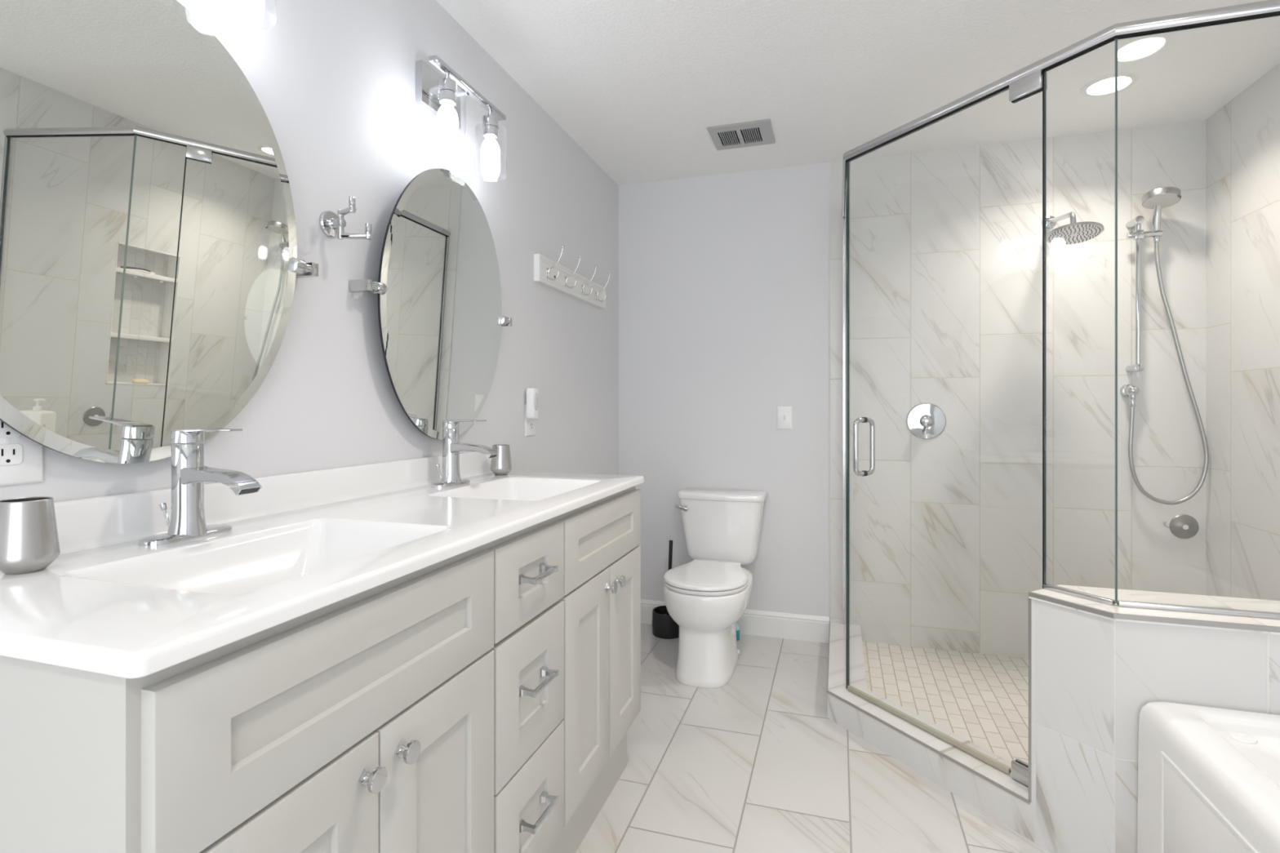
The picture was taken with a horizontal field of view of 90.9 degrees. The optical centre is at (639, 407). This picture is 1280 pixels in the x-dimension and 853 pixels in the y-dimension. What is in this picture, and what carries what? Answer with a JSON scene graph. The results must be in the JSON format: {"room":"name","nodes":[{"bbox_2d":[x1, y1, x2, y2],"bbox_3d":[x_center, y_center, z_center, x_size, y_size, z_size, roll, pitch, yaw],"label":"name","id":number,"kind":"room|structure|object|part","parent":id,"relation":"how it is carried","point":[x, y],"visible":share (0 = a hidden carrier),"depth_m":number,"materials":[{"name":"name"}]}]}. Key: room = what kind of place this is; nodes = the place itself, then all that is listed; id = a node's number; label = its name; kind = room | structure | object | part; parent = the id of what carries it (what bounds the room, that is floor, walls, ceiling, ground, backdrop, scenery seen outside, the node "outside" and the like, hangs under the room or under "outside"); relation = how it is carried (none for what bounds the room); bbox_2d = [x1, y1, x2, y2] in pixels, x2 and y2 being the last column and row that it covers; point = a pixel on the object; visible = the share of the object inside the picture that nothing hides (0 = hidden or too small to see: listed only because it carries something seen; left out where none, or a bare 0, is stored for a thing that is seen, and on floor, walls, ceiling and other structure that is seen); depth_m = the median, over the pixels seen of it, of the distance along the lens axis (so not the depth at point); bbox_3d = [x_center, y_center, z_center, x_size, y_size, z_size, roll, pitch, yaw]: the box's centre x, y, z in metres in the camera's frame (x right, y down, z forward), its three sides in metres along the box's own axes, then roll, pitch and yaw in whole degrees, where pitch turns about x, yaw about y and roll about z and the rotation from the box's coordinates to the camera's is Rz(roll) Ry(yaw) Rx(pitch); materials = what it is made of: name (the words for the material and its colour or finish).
{"room":"bathroom","nodes":[
{"label":"bathroom","id":0,"kind":"room"},
{"bbox_2d":[0,0,618,502],"bbox_3d":[-0.931,-0.025,1.151,0.120,2.440,5.281,0,0,17],"label":"wall","id":1,"kind":"structure","parent":0,"point":[334,81],"depth_m":1.70,"materials":[{"name":"white paint"}]},
{"bbox_2d":[0,420,43,485],"bbox_3d":[-0.933,0.049,0.928,0.008,0.132,0.092,0,0,17],"label":"outlet","id":2,"kind":"object","parent":1,"relation":"attached to","point":[21,458],"visible":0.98,"depth_m":0.94,"materials":[{"name":"white plastic"}]},
{"bbox_2d":[0,420,21,437],"bbox_3d":[-0.931,0.029,0.928,0.002,0.031,0.035,0,0,17],"label":"receptacle","id":3,"kind":"object","parent":2,"relation":"attached to","point":[6,431],"depth_m":0.93,"materials":[{"name":"white plastic"}]},
{"bbox_2d":[0,443,22,465],"bbox_3d":[-0.931,0.070,0.928,0.002,0.031,0.035,0,0,17],"label":"receptacle","id":4,"kind":"object","parent":2,"relation":"attached to","point":[11,454],"depth_m":0.93,"materials":[{"name":"white plastic"}]},
{"bbox_2d":[0,0,318,463],"bbox_3d":[-0.853,-0.309,1.077,0.073,0.809,0.729,0,0,17],"label":"oval mirror","id":5,"kind":"object","parent":1,"relation":"attached to","point":[150,266],"visible":0.93,"depth_m":1.05,"materials":[{"name":"white mirror"}]},
{"bbox_2d":[212,0,276,24],"bbox_3d":[-0.802,-0.871,1.073,0.172,0.276,0.376,0,0,17],"label":"vanity light","id":6,"kind":"object","parent":1,"relation":"attached to","point":[246,3],"visible":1,"depth_m":1.17,"materials":[{"name":"silver metal"}]},
{"bbox_3d":[-0.734,-0.798,1.173,0.061,0.099,0.061,0,0,17],"label":"bulb","id":7,"kind":"part","parent":6,"relation":"part of","materials":[{"name":"white glass"}]},
{"bbox_2d":[53,451,492,554],"bbox_3d":[-0.742,0.188,1.490,0.035,0.078,1.584,0,0,17],"label":"backsplash","id":8,"kind":"structure","parent":1,"relation":"attached to","point":[86,523],"depth_m":1.29,"materials":[{"name":"white stone"}]},
{"bbox_2d":[319,195,372,239],"bbox_3d":[-0.698,-0.444,1.502,0.119,0.090,0.063,0,0,22],"label":"robe hook","id":9,"kind":"object","parent":1,"relation":"attached to","point":[332,224],"visible":1,"depth_m":1.49,"materials":[{"name":"silver metal"}]},
{"bbox_3d":[-0.732,-0.442,1.517,0.041,0.063,0.063,0,0,17],"label":"wall plate","id":10,"kind":"part","parent":9,"relation":"part of","materials":[{"name":"silver metal"}]},
{"bbox_3d":[-0.711,-0.433,1.497,0.015,0.068,0.015,0,0,17],"label":"post","id":11,"kind":"part","parent":9,"relation":"part of","materials":[{"name":"silver metal"}]},
{"bbox_2d":[348,168,511,439],"bbox_3d":[-0.592,-0.305,1.922,0.065,0.810,0.729,0,0,17],"label":"oval mirror","id":12,"kind":"object","parent":1,"relation":"attached to","point":[437,288],"visible":0.98,"depth_m":1.86,"materials":[{"name":"white mirror"}]},
{"bbox_2d":[415,54,506,177],"bbox_3d":[-0.543,-0.871,1.901,0.172,0.276,0.376,0,0,17],"label":"vanity light","id":13,"kind":"object","parent":1,"relation":"attached to","point":[440,95],"visible":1,"depth_m":1.84,"materials":[{"name":"silver metal"}]},
{"bbox_3d":[-0.544,-0.810,1.780,0.101,0.154,0.101,0,0,17],"label":"lamp shade","id":14,"kind":"part","parent":13,"relation":"part of","materials":[{"name":"clear glass"}]},
{"bbox_3d":[-0.544,-0.798,1.780,0.061,0.099,0.061,0,0,17],"label":"bulb","id":15,"kind":"part","parent":13,"relation":"part of","materials":[{"name":"white glass"}]},
{"bbox_2d":[438,72,457,106],"bbox_3d":[-0.544,-0.900,1.780,0.051,0.085,0.051,0,0,17],"label":"socket","id":16,"kind":"object","parent":13,"relation":"attached to","point":[447,85],"depth_m":1.76,"materials":[{"name":"grey metal"}]},
{"bbox_3d":[-0.559,-0.947,1.906,0.089,0.040,0.040,0,0,17],"label":"arm","id":17,"kind":"part","parent":13,"relation":"part of","materials":[{"name":"silver metal"}]},
{"bbox_2d":[482,109,498,138],"bbox_3d":[-0.475,-0.900,2.001,0.051,0.085,0.051,0,0,17],"label":"socket","id":18,"kind":"object","parent":13,"relation":"attached to","point":[491,127],"depth_m":1.98,"materials":[{"name":"grey metal"}]},
{"bbox_3d":[-0.475,-0.810,2.001,0.101,0.154,0.101,0,0,17],"label":"lamp shade","id":19,"kind":"part","parent":13,"relation":"part of","materials":[{"name":"clear glass"}]},
{"bbox_3d":[-0.475,-0.798,2.001,0.061,0.099,0.061,0,0,17],"label":"bulb","id":20,"kind":"part","parent":13,"relation":"part of","materials":[{"name":"white glass"}]},
{"bbox_2d":[524,404,535,436],"bbox_3d":[-0.436,0.053,2.517,0.008,0.125,0.084,0,0,17],"label":"outlet","id":21,"kind":"object","parent":1,"relation":"attached to","point":[530,424],"visible":0.68,"depth_m":2.50,"materials":[{"name":"white plastic"}]},
{"bbox_2d":[528,421,533,429],"bbox_3d":[-0.433,0.073,2.517,0.002,0.031,0.035,0,0,17],"label":"receptacle","id":22,"kind":"object","parent":21,"relation":"attached to","point":[531,423],"depth_m":2.52,"materials":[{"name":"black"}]},
{"bbox_2d":[526,387,538,418],"bbox_3d":[-0.423,-0.014,2.487,0.035,0.122,0.054,0,0,17],"label":"night light","id":23,"kind":"object","parent":21,"relation":"attached to","point":[532,393],"visible":1,"depth_m":2.46,"materials":[{"name":"white plastic"}]},
{"bbox_2d":[533,244,610,308],"bbox_3d":[-0.268,-0.590,2.901,0.099,0.158,0.764,0,0,17],"label":"coat rack","id":24,"kind":"object","parent":1,"relation":"attached to","point":[547,272],"visible":1,"depth_m":2.79,"materials":[{"name":"white paint"}]},
{"bbox_2d":[575,622,1051,852],"bbox_3d":[0.415,1.241,0.730,2.940,0.148,5.281,0,0,17],"label":"floor","id":25,"kind":"structure","parent":0,"point":[755,762],"depth_m":2.13,"materials":[{"name":"tile"}]},
{"bbox_2d":[0,485,640,852],"bbox_3d":[-0.479,0.722,1.414,0.581,0.945,1.571,0,0,17],"label":"vanity cabinet","id":26,"kind":"object","parent":25,"relation":"on","point":[486,698],"visible":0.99,"depth_m":0.90,"materials":[{"name":"grey paint"}]},
{"bbox_3d":[-0.425,0.732,0.750,0.018,0.542,0.308,0,0,17],"label":"door","id":27,"kind":"part","parent":26,"relation":"part of","materials":[{"name":"grey paint"}]},
{"bbox_2d":[0,451,644,679],"bbox_3d":[-0.490,0.249,1.411,0.564,0.201,1.584,0,0,17],"label":"countertop","id":28,"kind":"structure","parent":26,"relation":"on","point":[304,543],"depth_m":1.04,"materials":[{"name":"white stone"}]},
{"bbox_2d":[0,496,60,574],"bbox_3d":[-0.851,0.177,0.872,0.071,0.099,0.071,0,0,17],"label":"tumbler","id":29,"kind":"object","parent":28,"relation":"on","point":[29,539],"visible":1,"depth_m":0.85,"materials":[{"name":"silver metal"}]},
{"bbox_2d":[137,428,262,546],"bbox_3d":[-0.738,0.132,1.084,0.182,0.190,0.153,0,0,17],"label":"faucet","id":30,"kind":"object","parent":28,"relation":"on","point":[187,522],"visible":1,"depth_m":1.08,"materials":[{"name":"silver metal"}]},
{"bbox_3d":[-0.821,0.193,1.092,0.021,0.056,0.010,0,0,-29],"label":"lift rod","id":31,"kind":"part","parent":30,"relation":"part of","materials":[{"name":"silver metal"}]},
{"bbox_3d":[-0.789,0.222,1.100,0.053,0.009,0.153,0,0,17],"label":"plate","id":32,"kind":"part","parent":30,"relation":"part of","materials":[{"name":"silver metal"}]},
{"bbox_3d":[-0.748,0.050,1.087,0.135,0.026,0.047,0,0,17],"label":"lever","id":33,"kind":"part","parent":30,"relation":"part of","materials":[{"name":"silver metal"}]},
{"bbox_3d":[-0.716,0.124,1.077,0.136,0.044,0.042,0,0,17],"label":"spout","id":34,"kind":"part","parent":30,"relation":"part of","materials":[{"name":"silver metal"}]},
{"bbox_2d":[239,487,260,494],"bbox_3d":[-0.656,0.141,1.058,0.008,0.009,0.034,0,0,17],"label":"outlet","id":35,"kind":"object","parent":30,"relation":"attached to","point":[242,491],"depth_m":1.06,"materials":[{"name":"grey metal"}]},
{"bbox_2d":[57,518,452,595],"bbox_3d":[-0.571,0.288,1.021,0.324,0.123,0.464,0,0,17],"label":"basin","id":36,"kind":"object","parent":28,"relation":"in","point":[249,562],"depth_m":1.11,"materials":[{"name":"white ceramic"}]},
{"bbox_2d":[431,419,497,487],"bbox_3d":[-0.503,0.132,1.833,0.182,0.190,0.153,0,0,17],"label":"faucet","id":37,"kind":"object","parent":28,"relation":"on","point":[451,446],"visible":1,"depth_m":1.83,"materials":[{"name":"silver metal"}]},
{"bbox_3d":[-0.586,0.193,1.841,0.021,0.056,0.010,0,0,-29],"label":"lift rod","id":38,"kind":"part","parent":37,"relation":"part of","materials":[{"name":"silver metal"}]},
{"bbox_3d":[-0.555,0.222,1.849,0.053,0.009,0.153,0,0,17],"label":"plate","id":39,"kind":"part","parent":37,"relation":"part of","materials":[{"name":"silver metal"}]},
{"bbox_3d":[-0.513,0.050,1.836,0.135,0.026,0.047,0,0,17],"label":"lever","id":40,"kind":"part","parent":37,"relation":"part of","materials":[{"name":"silver metal"}]},
{"bbox_3d":[-0.481,0.124,1.826,0.136,0.044,0.042,0,0,17],"label":"spout","id":41,"kind":"part","parent":37,"relation":"part of","materials":[{"name":"silver metal"}]},
{"bbox_2d":[490,444,511,475],"bbox_3d":[-0.468,0.177,2.121,0.071,0.099,0.071,0,0,17],"label":"tumbler","id":42,"kind":"object","parent":28,"relation":"on","point":[501,464],"visible":0.98,"depth_m":2.09,"materials":[{"name":"silver metal"}]},
{"bbox_2d":[426,477,601,501],"bbox_3d":[-0.334,0.288,1.778,0.324,0.123,0.454,0,0,17],"label":"basin","id":43,"kind":"object","parent":28,"relation":"in","point":[506,489],"depth_m":1.96,"materials":[{"name":"white ceramic"}]},
{"bbox_3d":[-0.366,0.508,0.861,0.027,0.032,0.032,0,0,17],"label":"knob","id":44,"kind":"part","parent":26,"relation":"part of","materials":[{"name":"silver metal"}]},
{"bbox_3d":[-0.344,0.508,0.930,0.027,0.032,0.032,0,0,17],"label":"knob","id":45,"kind":"part","parent":26,"relation":"part of","materials":[{"name":"silver metal"}]},
{"bbox_3d":[-0.331,0.732,1.049,0.018,0.542,0.312,0,0,17],"label":"door","id":46,"kind":"part","parent":26,"relation":"part of","materials":[{"name":"grey paint"}]},
{"bbox_3d":[-0.236,0.361,1.353,0.018,0.180,0.313,0,0,17],"label":"drawer","id":47,"kind":"part","parent":26,"relation":"part of","materials":[{"name":"grey paint"}]},
{"bbox_3d":[-0.235,0.601,1.355,0.018,0.279,0.314,0,0,17],"label":"drawer","id":48,"kind":"part","parent":26,"relation":"part of","materials":[{"name":"grey paint"}]},
{"bbox_3d":[-0.235,0.875,1.355,0.018,0.256,0.312,0,0,17],"label":"drawer","id":49,"kind":"part","parent":26,"relation":"part of","materials":[{"name":"grey paint"}]},
{"bbox_3d":[-0.216,0.869,1.349,0.040,0.018,0.118,0,0,17],"label":"handle","id":50,"kind":"part","parent":26,"relation":"part of","materials":[{"name":"silver metal"}]},
{"bbox_3d":[-0.216,0.589,1.348,0.040,0.018,0.118,0,0,17],"label":"handle","id":51,"kind":"part","parent":26,"relation":"part of","materials":[{"name":"silver metal"}]},
{"bbox_3d":[-0.216,0.357,1.347,0.040,0.018,0.118,0,0,17],"label":"handle","id":52,"kind":"part","parent":26,"relation":"part of","materials":[{"name":"silver metal"}]},
{"bbox_3d":[-0.141,0.730,1.657,0.018,0.544,0.308,0,0,17],"label":"door","id":53,"kind":"part","parent":26,"relation":"part of","materials":[{"name":"grey paint"}]},
{"bbox_3d":[-0.081,0.508,1.772,0.027,0.032,0.032,0,0,17],"label":"knob","id":54,"kind":"part","parent":26,"relation":"part of","materials":[{"name":"silver metal"}]},
{"bbox_3d":[-0.059,0.508,1.842,0.027,0.032,0.032,0,0,17],"label":"knob","id":55,"kind":"part","parent":26,"relation":"part of","materials":[{"name":"silver metal"}]},
{"bbox_3d":[-0.050,0.730,1.947,0.018,0.544,0.294,0,0,17],"label":"door","id":56,"kind":"part","parent":26,"relation":"part of","materials":[{"name":"grey paint"}]},
{"bbox_2d":[652,605,679,639],"bbox_3d":[0.146,1.133,3.325,0.164,0.123,0.164,0,0,17],"label":"brush holder","id":57,"kind":"object","parent":25,"relation":"on","point":[664,626],"visible":0.7,"depth_m":3.25,"materials":[{"name":"black plastic"}]},
{"bbox_2d":[663,540,672,614],"bbox_3d":[0.146,0.942,3.325,0.084,0.487,0.084,0,0,17],"label":"toilet brush","id":58,"kind":"object","parent":57,"relation":"in","point":[670,548],"visible":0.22,"depth_m":3.30,"materials":[{"name":"black plastic"}]},
{"bbox_3d":[0.156,0.904,3.312,0.019,0.412,0.040,0,0,-39],"label":"handle","id":59,"kind":"part","parent":58,"relation":"part of","materials":[{"name":"black plastic"}]},
{"bbox_2d":[663,487,767,688],"bbox_3d":[0.345,0.815,3.008,0.444,0.760,0.724,0,0,17],"label":"toilet","id":60,"kind":"object","parent":25,"relation":"on","point":[706,595],"visible":1,"depth_m":2.82,"materials":[{"name":"white ceramic"}]},
{"bbox_3d":[0.213,0.514,3.214,0.069,0.031,0.035,0,0,17],"label":"flush lever","id":61,"kind":"part","parent":60,"relation":"part of","materials":[{"name":"silver metal"}]},
{"bbox_3d":[0.309,0.790,2.888,0.378,0.017,0.473,0,0,17],"label":"seat","id":62,"kind":"part","parent":60,"relation":"part of","materials":[{"name":"white plastic"}]},
{"bbox_3d":[0.310,0.767,2.890,0.378,0.021,0.478,0,0,17],"label":"lid","id":63,"kind":"part","parent":60,"relation":"part of","materials":[{"name":"white plastic"}]},
{"bbox_3d":[0.327,0.997,2.946,0.382,0.396,0.592,0,0,17],"label":"bowl","id":64,"kind":"part","parent":60,"relation":"part of","materials":[{"name":"white ceramic"}]},
{"bbox_3d":[0.423,0.633,3.250,0.425,0.330,0.211,0,0,17],"label":"tank","id":65,"kind":"part","parent":60,"relation":"part of","materials":[{"name":"white ceramic"}]},
{"bbox_3d":[0.422,0.451,3.247,0.441,0.034,0.222,0,0,17],"label":"tank lid","id":66,"kind":"part","parent":60,"relation":"part of","materials":[{"name":"white ceramic"}]},
{"bbox_2d":[735,622,739,640],"bbox_3d":[0.484,1.146,3.244,0.060,0.098,0.044,0,0,17],"label":"bottle","id":67,"kind":"object","parent":25,"relation":"on","point":[737,628],"visible":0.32,"depth_m":3.22,"materials":[{"name":"teal plastic"}]},
{"bbox_2d":[826,622,1030,839],"bbox_3d":[0.936,1.142,2.461,0.440,0.105,1.461,0,0,-4],"label":"shower curb","id":68,"kind":"object","parent":25,"relation":"on","point":[985,787],"depth_m":2.09,"materials":[{"name":"stone"}]},
{"bbox_2d":[843,162,847,688],"bbox_3d":[0.917,0.071,2.805,0.019,2.038,0.772,0,0,17],"label":"glass panel","id":69,"kind":"object","parent":68,"relation":"on","point":[845,219],"visible":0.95,"depth_m":2.67,"materials":[{"name":"teal"}]},
{"bbox_2d":[847,69,1047,786],"bbox_3d":[0.972,0.069,2.101,0.104,2.039,0.732,0,0,-28],"label":"shower door","id":70,"kind":"structure","parent":68,"relation":"on","point":[1028,86],"depth_m":2.33,"materials":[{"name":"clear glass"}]},
{"bbox_3d":[0.839,0.148,2.357,0.104,0.218,0.018,0,0,-28],"label":"handle","id":71,"kind":"part","parent":70,"relation":"part of","materials":[{"name":"silver metal"}]},
{"bbox_2d":[862,417,867,476],"bbox_3d":[0.839,0.148,2.357,0.015,0.222,0.022,0,0,-28],"label":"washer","id":72,"kind":"object","parent":70,"relation":"in","point":[864,419],"depth_m":2.35,"materials":[{"name":"silver metal"}]},
{"bbox_2d":[1137,702,1279,852],"bbox_3d":[1.377,0.949,0.688,0.828,0.492,1.538,0,0,17],"label":"bathtub","id":73,"kind":"object","parent":25,"relation":"on","point":[1209,777],"visible":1,"depth_m":1.32,"materials":[{"name":"white ceramic"}]},
{"bbox_3d":[0.975,0.970,0.777,0.006,0.390,1.346,0,0,17],"label":"apron panel","id":74,"kind":"part","parent":73,"relation":"part of","materials":[{"name":"white ceramic"}]},
{"bbox_2d":[435,0,1279,185],"bbox_3d":[0.415,-1.305,0.730,2.940,0.120,5.281,0,0,17],"label":"ceiling","id":75,"kind":"structure","parent":0,"point":[638,86],"depth_m":2.32,"materials":[{"name":"white paint"}]},
{"bbox_2d":[706,118,775,150],"bbox_3d":[0.466,-1.239,2.875,0.274,0.014,0.242,0,0,17],"label":"ceiling vent","id":76,"kind":"object","parent":75,"relation":"in","point":[758,132],"visible":1,"depth_m":2.86,"materials":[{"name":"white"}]},
{"bbox_2d":[1080,71,1139,97],"bbox_3d":[1.810,-1.242,2.432,0.184,0.006,0.184,0,0,17],"label":"recessed light","id":77,"kind":"object","parent":75,"relation":"in","point":[1103,86],"visible":0.96,"depth_m":2.43,"materials":[{"name":"white paint"}]},
{"bbox_2d":[618,120,1205,658],"bbox_3d":[1.243,-0.025,3.172,2.820,2.440,0.124,0,0,17],"label":"wall","id":78,"kind":"structure","parent":0,"point":[946,244],"depth_m":3.06,"materials":[{"name":"stone"}]},
{"bbox_2d":[640,599,829,643],"bbox_3d":[0.419,1.131,3.363,1.133,0.128,0.014,0,0,17],"label":"baseboard","id":79,"kind":"structure","parent":78,"relation":"attached to","point":[752,622],"depth_m":3.26,"materials":[{"name":"white paint"}]},
{"bbox_2d":[777,406,791,429],"bbox_3d":[0.747,0.055,3.260,0.076,0.118,0.014,0,0,17],"label":"light switch","id":80,"kind":"object","parent":78,"relation":"attached to","point":[784,413],"visible":1,"depth_m":3.26,"materials":[{"name":"white plastic"}]},
{"bbox_2d":[906,403,946,439],"bbox_3d":[1.381,0.068,3.031,0.177,0.177,0.063,0,0,17],"label":"shower valve","id":81,"kind":"object","parent":78,"relation":"attached to","point":[924,420],"visible":1,"depth_m":3.05,"materials":[{"name":"silver metal"}]},
{"bbox_3d":[1.379,0.068,3.027,0.060,0.060,0.053,0,0,17],"label":"knob","id":82,"kind":"part","parent":81,"relation":"part of","materials":[{"name":"silver metal"}]},
{"bbox_2d":[841,0,1279,218],"bbox_3d":[1.271,-0.967,2.129,0.607,0.038,2.083,0,0,-29],"label":"header rail","id":83,"kind":"object","parent":78,"relation":"attached to","point":[1210,17],"visible":0.77,"depth_m":1.67,"materials":[{"name":"grey metal"}]},
{"bbox_2d":[1041,211,1104,244],"bbox_3d":[1.817,-0.785,2.699,0.200,0.196,0.436,0,0,17],"label":"shower","id":84,"kind":"object","parent":78,"relation":"attached to","point":[1073,233],"visible":0.98,"depth_m":2.58,"materials":[{"name":"silver metal"}]},
{"bbox_3d":[1.830,-0.799,2.739,0.022,0.129,0.343,0,0,19],"label":"arm","id":85,"kind":"part","parent":84,"relation":"part of","materials":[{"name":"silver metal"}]},
{"bbox_2d":[1120,383,1139,398],"bbox_3d":[2.170,-0.071,2.780,0.063,0.066,0.071,0,0,17],"label":"supply elbow","id":86,"kind":"object","parent":78,"relation":"attached to","point":[1128,390],"depth_m":2.77,"materials":[{"name":"silver metal"}]},
{"bbox_2d":[1124,385,1139,398],"bbox_3d":[2.167,-0.067,2.774,0.051,0.059,0.059,0,0,17],"label":"outlet","id":87,"kind":"object","parent":86,"relation":"attached to","point":[1131,391],"depth_m":2.76,"materials":[{"name":"silver metal"}]},
{"bbox_2d":[1125,215,1163,373],"bbox_3d":[2.198,-0.492,2.763,0.124,0.677,0.087,0,0,17],"label":"slide bar","id":88,"kind":"object","parent":78,"relation":"attached to","point":[1139,234],"visible":1,"depth_m":2.74,"materials":[{"name":"silver metal"}]},
{"bbox_2d":[1128,186,1208,505],"bbox_3d":[2.266,-0.247,2.666,0.290,1.340,0.153,0,0,17],"label":"shower","id":89,"kind":"object","parent":78,"relation":"attached to","point":[1156,199],"visible":1,"depth_m":2.71,"materials":[{"name":"grey metal"}]},
{"bbox_3d":[2.226,-0.819,2.712,0.031,0.118,0.047,0,0,17],"label":"handle","id":90,"kind":"part","parent":89,"relation":"part of","materials":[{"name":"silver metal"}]},
{"bbox_2d":[1163,514,1199,538],"bbox_3d":[2.361,0.522,2.747,0.132,0.106,0.020,0,0,17],"label":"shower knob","id":91,"kind":"object","parent":78,"relation":"attached to","point":[1183,526],"visible":1,"depth_m":2.75,"materials":[{"name":"grey metal"}]},
{"bbox_2d":[1028,584,1279,852],"bbox_3d":[1.553,0.852,1.568,1.021,0.685,0.258,0,0,17],"label":"wall","id":92,"kind":"structure","parent":0,"point":[1094,666],"depth_m":1.58,"materials":[{"name":"tile"}]},
{"bbox_3d":[1.079,0.807,1.742,0.006,0.568,0.008,0,0,-28],"label":"corner trim","id":93,"kind":"part","parent":92,"relation":"part of","materials":[{"name":"grey"}]},
{"bbox_2d":[1042,38,1116,605],"bbox_3d":[1.182,-0.219,1.700,0.016,1.458,0.180,0,0,-28],"label":"glass panel","id":94,"kind":"object","parent":92,"relation":"on","point":[1046,586],"visible":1,"depth_m":1.77,"materials":[{"name":"teal"}]},
{"bbox_3d":[1.512,0.515,1.462,1.031,0.011,0.132,0,0,25],"label":"edge trim","id":95,"kind":"part","parent":92,"relation":"part of","materials":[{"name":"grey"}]},
{"bbox_2d":[1116,13,1279,619],"bbox_3d":[1.626,-0.219,1.494,0.838,1.458,0.019,0,0,17],"label":"glass panel","id":96,"kind":"object","parent":92,"relation":"on","point":[1224,611],"visible":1,"depth_m":1.58,"materials":[{"name":"teal"}]},
{"bbox_2d":[1205,62,1279,600],"bbox_3d":[2.286,-0.025,1.995,0.126,2.440,1.499,0,0,17],"label":"wall","id":97,"kind":"structure","parent":0,"point":[1242,137],"depth_m":2.49,"materials":[{"name":"stone"}]}
]}

